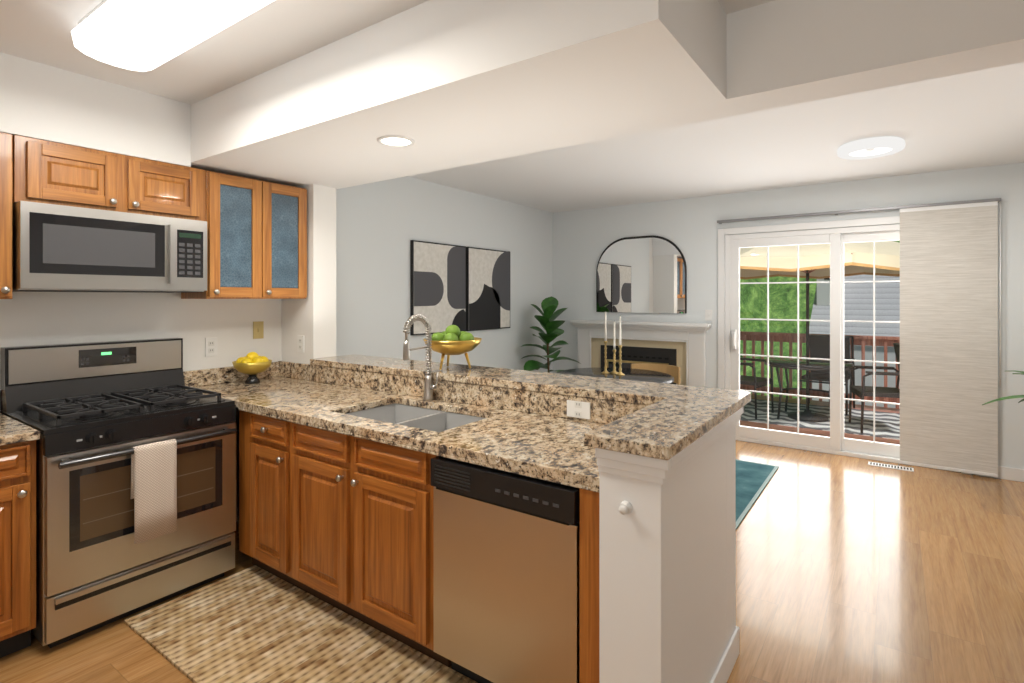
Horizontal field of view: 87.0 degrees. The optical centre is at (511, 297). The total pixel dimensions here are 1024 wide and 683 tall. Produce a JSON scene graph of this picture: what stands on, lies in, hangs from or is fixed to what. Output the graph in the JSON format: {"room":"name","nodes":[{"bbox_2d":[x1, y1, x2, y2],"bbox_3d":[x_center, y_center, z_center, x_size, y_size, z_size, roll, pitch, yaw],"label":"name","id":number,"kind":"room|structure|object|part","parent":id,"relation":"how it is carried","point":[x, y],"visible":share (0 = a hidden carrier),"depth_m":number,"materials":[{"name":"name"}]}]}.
{"room":"kitchen","nodes":[
{"label":"kitchen","id":0,"kind":"room"},
{"bbox_2d":[0,176,552,520],"bbox_3d":[-1.811,0.190,3.581,0.120,2.520,8.170,0,0,35],"label":"wall","id":1,"kind":"structure","parent":0,"point":[380,225],"depth_m":4.39,"materials":[{"name":"white paint"}]},
{"bbox_2d":[0,132,12,298],"bbox_3d":[-2.442,-0.359,2.292,0.334,0.727,0.424,0,0,35],"label":"upper cabinet","id":2,"kind":"object","parent":1,"relation":"attached to","point":[6,206],"depth_m":2.35,"materials":[{"name":"brown wood"}]},
{"bbox_2d":[12,135,127,212],"bbox_3d":[-2.200,-0.574,2.635,0.334,0.297,0.405,0,0,35],"label":"upper cabinet","id":3,"kind":"object","parent":1,"relation":"attached to","point":[43,171],"depth_m":2.53,"materials":[{"name":"brown wood"}]},
{"bbox_2d":[13,201,206,292],"bbox_3d":[-2.054,-0.227,2.764,0.423,0.391,0.780,0,0,35],"label":"microwave","id":4,"kind":"object","parent":3,"relation":"attached to","point":[59,248],"visible":0.98,"depth_m":2.59,"materials":[{"name":"silver metal"}]},
{"bbox_2d":[128,156,207,223],"bbox_3d":[-1.965,-0.574,2.966,0.334,0.297,0.408,0,0,35],"label":"upper cabinet","id":5,"kind":"object","parent":1,"relation":"attached to","point":[156,188],"depth_m":2.87,"materials":[{"name":"brown wood"}]},
{"bbox_2d":[205,337,216,356],"bbox_3d":[-1.878,0.306,3.374,0.008,0.115,0.072,0,0,35],"label":"outlet","id":6,"kind":"object","parent":1,"relation":"attached to","point":[210,346],"visible":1,"depth_m":3.37,"materials":[{"name":"white plastic"}]},
{"bbox_2d":[181,171,275,298],"bbox_3d":[-1.736,-0.359,3.290,0.334,0.727,0.378,0,0,35],"label":"upper cabinet","id":7,"kind":"object","parent":1,"relation":"attached to","point":[256,239],"depth_m":3.20,"materials":[{"name":"brown wood"}]},
{"bbox_2d":[183,362,278,385],"bbox_3d":[-1.797,0.490,3.473,0.021,0.099,0.642,0,0,35],"label":"backsplash","id":8,"kind":"structure","parent":1,"relation":"attached to","point":[223,374],"depth_m":3.40,"materials":[{"name":"beige stone"}]},
{"bbox_2d":[253,321,263,338],"bbox_3d":[-1.700,0.215,3.622,0.013,0.115,0.072,0,0,35],"label":"switch plate","id":9,"kind":"object","parent":1,"relation":"attached to","point":[258,329],"visible":1,"depth_m":3.62,"materials":[{"name":"brown plastic"}]},
{"bbox_2d":[276,183,306,298],"bbox_3d":[-1.588,-0.359,3.499,0.334,0.727,0.376,0,0,35],"label":"upper cabinet","id":10,"kind":"object","parent":1,"relation":"attached to","point":[291,201],"depth_m":3.47,"materials":[{"name":"brown wood"}]},
{"bbox_2d":[410,240,509,335],"bbox_3d":[-0.456,-0.092,5.360,0.032,0.844,1.480,0,0,35],"label":"art","id":11,"kind":"object","parent":1,"relation":"attached to","point":[463,288],"visible":0.94,"depth_m":5.24,"materials":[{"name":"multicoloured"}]},
{"bbox_2d":[191,0,738,188],"bbox_3d":[-0.550,-0.910,2.688,2.970,0.320,0.930,0,0,35],"label":"soffit","id":12,"kind":"structure","parent":0,"point":[445,84],"depth_m":2.11,"materials":[{"name":"white paint"}]},
{"bbox_2d":[377,135,414,146],"bbox_3d":[-0.552,-0.746,2.573,0.176,0.008,0.176,0,0,35],"label":"recessed light","id":13,"kind":"object","parent":12,"relation":"in","point":[395,141],"visible":0.96,"depth_m":2.56,"materials":[{"name":"white"}]},
{"bbox_2d":[281,184,735,636],"bbox_3d":[-0.348,0.350,2.981,2.960,2.200,0.178,0,0,35],"label":"wall","id":14,"kind":"structure","parent":0,"point":[311,318],"depth_m":3.60,"materials":[{"name":"white paint"}]},
{"bbox_2d":[297,335,303,352],"bbox_3d":[-1.418,0.309,3.624,0.072,0.115,0.008,0,0,35],"label":"outlet","id":15,"kind":"object","parent":14,"relation":"attached to","point":[300,343],"visible":1,"depth_m":3.62,"materials":[{"name":"white plastic"}]},
{"bbox_2d":[323,406,394,457],"bbox_3d":[-0.763,0.670,2.769,0.004,0.189,0.442,0,0,35],"label":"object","id":16,"kind":"structure","parent":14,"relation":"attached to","point":[387,413],"depth_m":2.84,"materials":[{"name":"silver metal"}]},
{"bbox_2d":[375,410,446,473],"bbox_3d":[-0.465,0.670,2.557,0.016,0.189,0.442,0,0,35],"label":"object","id":17,"kind":"structure","parent":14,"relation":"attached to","point":[429,421],"depth_m":2.63,"materials":[{"name":"silver metal"}]},
{"bbox_2d":[279,362,674,485],"bbox_3d":[-0.636,0.600,2.740,2.763,0.328,0.543,0,0,35],"label":"backsplash","id":18,"kind":"structure","parent":14,"relation":"attached to","point":[407,465],"depth_m":2.50,"materials":[{"name":"beige stone"}]},
{"bbox_2d":[595,448,652,482],"bbox_3d":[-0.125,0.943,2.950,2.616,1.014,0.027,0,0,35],"label":"trim","id":19,"kind":"structure","parent":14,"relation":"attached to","point":[649,469],"depth_m":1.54,"materials":[{"name":"white wood"}]},
{"bbox_2d":[726,0,1023,114],"bbox_3d":[1.943,-0.910,1.364,2.630,0.320,0.210,0,0,35],"label":"ceiling beam","id":20,"kind":"structure","parent":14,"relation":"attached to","point":[781,53],"depth_m":1.82,"materials":[{"name":"white paint"}]},
{"bbox_2d":[0,440,1023,682],"bbox_3d":[0.523,1.480,1.928,5.840,0.060,8.170,0,0,35],"label":"floor","id":21,"kind":"structure","parent":0,"point":[849,569],"depth_m":2.71,"materials":[{"name":"brown wood"}]},
{"bbox_2d":[0,413,39,657],"bbox_3d":[-2.399,0.945,2.062,0.671,1.010,0.772,0,0,35],"label":"base cabinet","id":22,"kind":"object","parent":21,"relation":"on","point":[18,439],"visible":1,"depth_m":2.15,"materials":[{"name":"brown wood"}]},
{"bbox_2d":[0,338,236,647],"bbox_3d":[-1.900,0.843,2.663,0.755,1.215,0.772,0,0,35],"label":"gas range","id":23,"kind":"object","parent":21,"relation":"on","point":[135,477],"visible":1,"depth_m":2.48,"materials":[{"name":"silver metal"}]},
{"bbox_3d":[-1.621,0.868,2.447,0.051,0.425,0.170,0,0,35],"label":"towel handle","id":24,"kind":"part","parent":23,"relation":"part of","materials":[{"name":"white fabric"}]},
{"bbox_2d":[239,426,322,581],"bbox_3d":[-1.083,1.120,2.985,0.493,0.660,0.642,0,0,35],"label":"base cabinet","id":25,"kind":"object","parent":21,"relation":"on","point":[262,461],"depth_m":2.69,"materials":[{"name":"brown wood"}]},
{"bbox_2d":[124,565,477,682],"bbox_3d":[-0.896,1.443,2.190,1.620,0.014,0.607,0,0,35],"label":"rug","id":26,"kind":"object","parent":21,"relation":"on","point":[254,624],"visible":0.98,"depth_m":2.27,"materials":[{"name":"beige wicker"}]},
{"bbox_2d":[287,454,422,652],"bbox_3d":[-0.499,1.120,2.572,0.937,0.660,0.642,0,0,35],"label":"base cabinet","id":27,"kind":"object","parent":21,"relation":"on","point":[355,536],"depth_m":2.29,"materials":[{"name":"brown wood"}]},
{"bbox_2d":[423,450,598,682],"bbox_3d":[0.131,1.019,2.098,0.606,0.862,0.645,0,0,35],"label":"dishwasher","id":28,"kind":"object","parent":21,"relation":"on","point":[447,516],"depth_m":1.82,"materials":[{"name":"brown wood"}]},
{"bbox_2d":[186,378,674,493],"bbox_3d":[-0.671,0.563,2.690,2.762,0.046,0.664,0,0,35],"label":"countertop","id":29,"kind":"structure","parent":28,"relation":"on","point":[545,445],"depth_m":2.20,"materials":[{"name":"beige stone"}]},
{"bbox_2d":[232,352,271,383],"bbox_3d":[-1.643,0.440,3.419,0.230,0.198,0.230,0,0,35],"label":"bowl","id":30,"kind":"object","parent":29,"relation":"on","point":[252,365],"visible":1,"depth_m":3.36,"materials":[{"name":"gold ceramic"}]},
{"bbox_2d":[423,325,481,369],"bbox_3d":[-0.333,0.273,3.037,0.330,0.245,0.330,0,0,35],"label":"bowl","id":31,"kind":"object","parent":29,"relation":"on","point":[451,340],"visible":0.94,"depth_m":2.96,"materials":[{"name":"gold metal"}]},
{"bbox_2d":[521,296,580,372],"bbox_3d":[0.411,0.715,6.013,0.652,1.468,0.687,0,0,35],"label":"fiddle-leaf fig plant","id":32,"kind":"object","parent":21,"relation":"on","point":[548,317],"visible":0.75,"depth_m":6.02,"materials":[{"name":"green plant"}]},
{"bbox_2d":[570,320,711,386],"bbox_3d":[1.389,0.858,6.050,1.610,1.185,0.140,0,0,35],"label":"fireplace","id":33,"kind":"object","parent":21,"relation":"on","point":[682,346],"visible":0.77,"depth_m":5.97,"materials":[{"name":"beige tile"}]},
{"bbox_2d":[736,459,778,528],"bbox_3d":[0.902,1.444,4.600,2.230,0.010,1.630,0,0,35],"label":"rug","id":34,"kind":"object","parent":21,"relation":"on","point":[753,479],"visible":0.19,"depth_m":4.21,"materials":[{"name":"teal fabric"}]},
{"bbox_2d":[557,310,673,383],"bbox_3d":[0.915,0.777,4.904,1.070,1.322,1.070,0,0,35],"label":"dining table","id":35,"kind":"object","parent":34,"relation":"on","point":[614,372],"visible":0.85,"depth_m":4.98,"materials":[{"name":"grey"}]},
{"bbox_2d":[631,364,680,384],"bbox_3d":[1.393,1.063,5.423,0.504,0.750,0.496,0,0,35],"label":"dining chair","id":36,"kind":"object","parent":34,"relation":"on","point":[673,371],"visible":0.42,"depth_m":5.58,"materials":[{"name":"brown wood"}]},
{"bbox_2d":[868,462,913,471],"bbox_3d":[3.249,1.446,4.636,0.320,0.006,0.100,0,0,35],"label":"floor vent","id":37,"kind":"object","parent":21,"relation":"in","point":[891,466],"visible":0.96,"depth_m":4.63,"materials":[{"name":"white metal"}]},
{"bbox_2d":[982,371,1023,404],"bbox_3d":[3.820,0.972,3.667,0.964,0.954,0.947,0,0,35],"label":"potted plant","id":38,"kind":"object","parent":21,"relation":"on","point":[1013,396],"visible":1,"depth_m":3.87,"materials":[{"name":"green plant"}]},
{"bbox_2d":[0,0,1023,211],"bbox_3d":[0.523,-1.110,1.928,5.840,0.080,8.170,0,0,35],"label":"ceiling","id":39,"kind":"structure","parent":0,"point":[974,119],"depth_m":3.39,"materials":[{"name":"white paint"}]},
{"bbox_2d":[0,52,190,166],"bbox_3d":[-2.914,-0.897,1.648,0.312,0.345,3.500,0,0,35],"label":"soffit","id":40,"kind":"structure","parent":39,"relation":"attached to","point":[41,101],"depth_m":2.61,"materials":[{"name":"white paint"}]},
{"bbox_2d":[71,0,274,71],"bbox_3d":[-1.121,-1.010,1.855,1.240,0.119,0.290,0,0,35],"label":"fluorescent ceiling light","id":41,"kind":"object","parent":39,"relation":"attached to","point":[141,35],"visible":1,"depth_m":1.93,"materials":[{"name":"white plastic"}]},
{"bbox_2d":[837,137,905,159],"bbox_3d":[2.495,-1.039,3.761,0.400,0.060,0.400,0,0,35],"label":"light","id":42,"kind":"object","parent":39,"relation":"attached to","point":[871,148],"visible":1,"depth_m":3.69,"materials":[{"name":"white"}]},
{"bbox_2d":[599,430,730,682],"bbox_3d":[0.536,0.943,1.833,0.190,1.014,0.690,0,0,35],"label":"wall","id":43,"kind":"structure","parent":0,"point":[667,581],"depth_m":1.59,"materials":[{"name":"white paint"}]},
{"bbox_2d":[619,501,632,514],"bbox_3d":[0.322,0.602,1.543,0.036,0.036,0.029,0,0,35],"label":"knob","id":44,"kind":"object","parent":43,"relation":"attached to","point":[625,507],"depth_m":1.54,"materials":[{"name":"white ceramic"}]},
{"bbox_2d":[653,406,743,682],"bbox_3d":[0.661,0.943,1.821,0.028,1.014,0.870,0,0,35],"label":"trim","id":45,"kind":"structure","parent":43,"relation":"attached to","point":[663,470],"depth_m":1.84,"materials":[{"name":"white wood"}]},
{"bbox_2d":[553,162,1023,474],"bbox_3d":[2.890,0.190,5.166,5.720,2.520,0.150,0,0,35],"label":"wall","id":46,"kind":"structure","parent":0,"point":[583,239],"depth_m":5.39,"materials":[{"name":"white paint"}]},
{"bbox_2d":[596,235,686,312],"bbox_3d":[1.435,-0.265,6.088,1.060,0.860,0.022,0,0,35],"label":"arched mirror","id":47,"kind":"object","parent":46,"relation":"attached to","point":[642,274],"visible":0.96,"depth_m":6.05,"materials":[{"name":"black mirror"}]},
{"bbox_2d":[705,310,711,320],"bbox_3d":[2.059,0.180,5.654,0.072,0.115,0.013,0,0,35],"label":"light switch","id":48,"kind":"object","parent":46,"relation":"attached to","point":[708,315],"visible":1,"depth_m":5.66,"materials":[{"name":"white plastic"}]},
{"bbox_2d":[725,224,957,471],"bbox_3d":[2.985,0.401,5.059,1.876,2.098,0.165,0,0,35],"label":"sliding glass door","id":49,"kind":"structure","parent":46,"relation":"in","point":[836,442],"depth_m":5.07,"materials":[{"name":"white"}]},
{"bbox_2d":[718,216,971,474],"bbox_3d":[2.955,0.367,5.016,2.010,2.165,0.017,0,0,35],"label":"door frame","id":50,"kind":"structure","parent":46,"relation":"attached to","point":[722,233],"depth_m":5.50,"materials":[{"name":"white wood"}]},
{"bbox_2d":[717,198,1000,476],"bbox_3d":[3.012,0.314,4.941,2.180,2.228,0.074,0,0,35],"label":"blind","id":51,"kind":"object","parent":46,"relation":"attached to","point":[948,321],"visible":1,"depth_m":4.48,"materials":[{"name":"grey fabric"}]},
{"bbox_3d":[3.012,-0.782,4.941,2.180,0.035,0.074,0,0,35],"label":"blind track rail","id":52,"kind":"part","parent":51,"relation":"part of","materials":[{"name":"grey"}]},
{"bbox_3d":[3.623,0.328,4.486,0.654,2.200,0.016,0,0,35],"label":"blind fabric panel","id":53,"kind":"part","parent":51,"relation":"part of","materials":[{"name":"white fabric"}]},
{"bbox_2d":[976,466,1023,481],"bbox_3d":[4.428,1.400,3.972,1.551,0.100,0.019,0,0,35],"label":"baseboard","id":54,"kind":"structure","parent":46,"relation":"attached to","point":[1010,473],"depth_m":4.29,"materials":[{"name":"white wood"}]},
{"label":"outside","id":55,"kind":"structure","parent":0,"visible":0},
{"bbox_2d":[740,394,899,444],"bbox_3d":[3.901,1.580,6.352,8.000,0.200,2.935,0,0,35],"label":"floor","id":56,"kind":"structure","parent":55,"point":[815,432],"depth_m":6.27,"materials":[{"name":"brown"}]},
{"bbox_2d":[740,331,899,408],"bbox_3d":[4.636,1.095,7.391,8.000,1.170,0.140,0,0,35],"label":"deck railing","id":57,"kind":"object","parent":56,"relation":"on","point":[752,336],"depth_m":7.70,"materials":[{"name":"brown wood"}]},
{"bbox_2d":[740,399,899,439],"bbox_3d":[4.009,1.475,6.591,2.400,0.008,1.530,0,0,35],"label":"outdoor rug","id":58,"kind":"object","parent":56,"relation":"on","point":[894,418],"depth_m":6.54,"materials":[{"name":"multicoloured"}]},
{"bbox_2d":[740,357,773,419],"bbox_3d":[2.951,0.991,6.939,0.590,0.963,0.596,0,0,-45],"label":"patio chair","id":59,"kind":"object","parent":58,"relation":"on","point":[754,383],"depth_m":6.72,"materials":[{"name":"black metal"}]},
{"bbox_2d":[764,357,853,419],"bbox_3d":[3.621,1.124,6.615,0.960,0.697,0.960,0,0,35],"label":"patio table","id":60,"kind":"object","parent":58,"relation":"on","point":[803,365],"depth_m":6.50,"materials":[{"name":"grey dark metal"}]},
{"bbox_2d":[740,241,899,421],"bbox_3d":[3.621,0.210,6.615,2.557,2.521,2.557,0,0,35],"label":"patio umbrella","id":61,"kind":"object","parent":58,"relation":"on","point":[823,254],"depth_m":5.74,"materials":[{"name":"canvas"},{"name":"wood"},{"name":"dark metal"}]},
{"bbox_2d":[799,335,854,414],"bbox_3d":[4.184,0.991,7.178,0.590,0.963,0.596,0,0,40],"label":"patio chair","id":62,"kind":"object","parent":58,"relation":"on","point":[820,343],"depth_m":7.21,"materials":[{"name":"grey dark metal"}]},
{"bbox_2d":[849,343,899,433],"bbox_3d":[4.163,0.991,6.025,0.596,0.963,0.590,0,0,20],"label":"patio chair","id":63,"kind":"object","parent":58,"relation":"on","point":[863,392],"depth_m":6.05,"materials":[{"name":"grey dark metal"}]},
{"bbox_2d":[740,240,899,407],"bbox_3d":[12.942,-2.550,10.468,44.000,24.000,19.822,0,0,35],"label":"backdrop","id":64,"kind":"structure","parent":55,"point":[783,296],"depth_m":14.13,"materials":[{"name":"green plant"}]}
]}

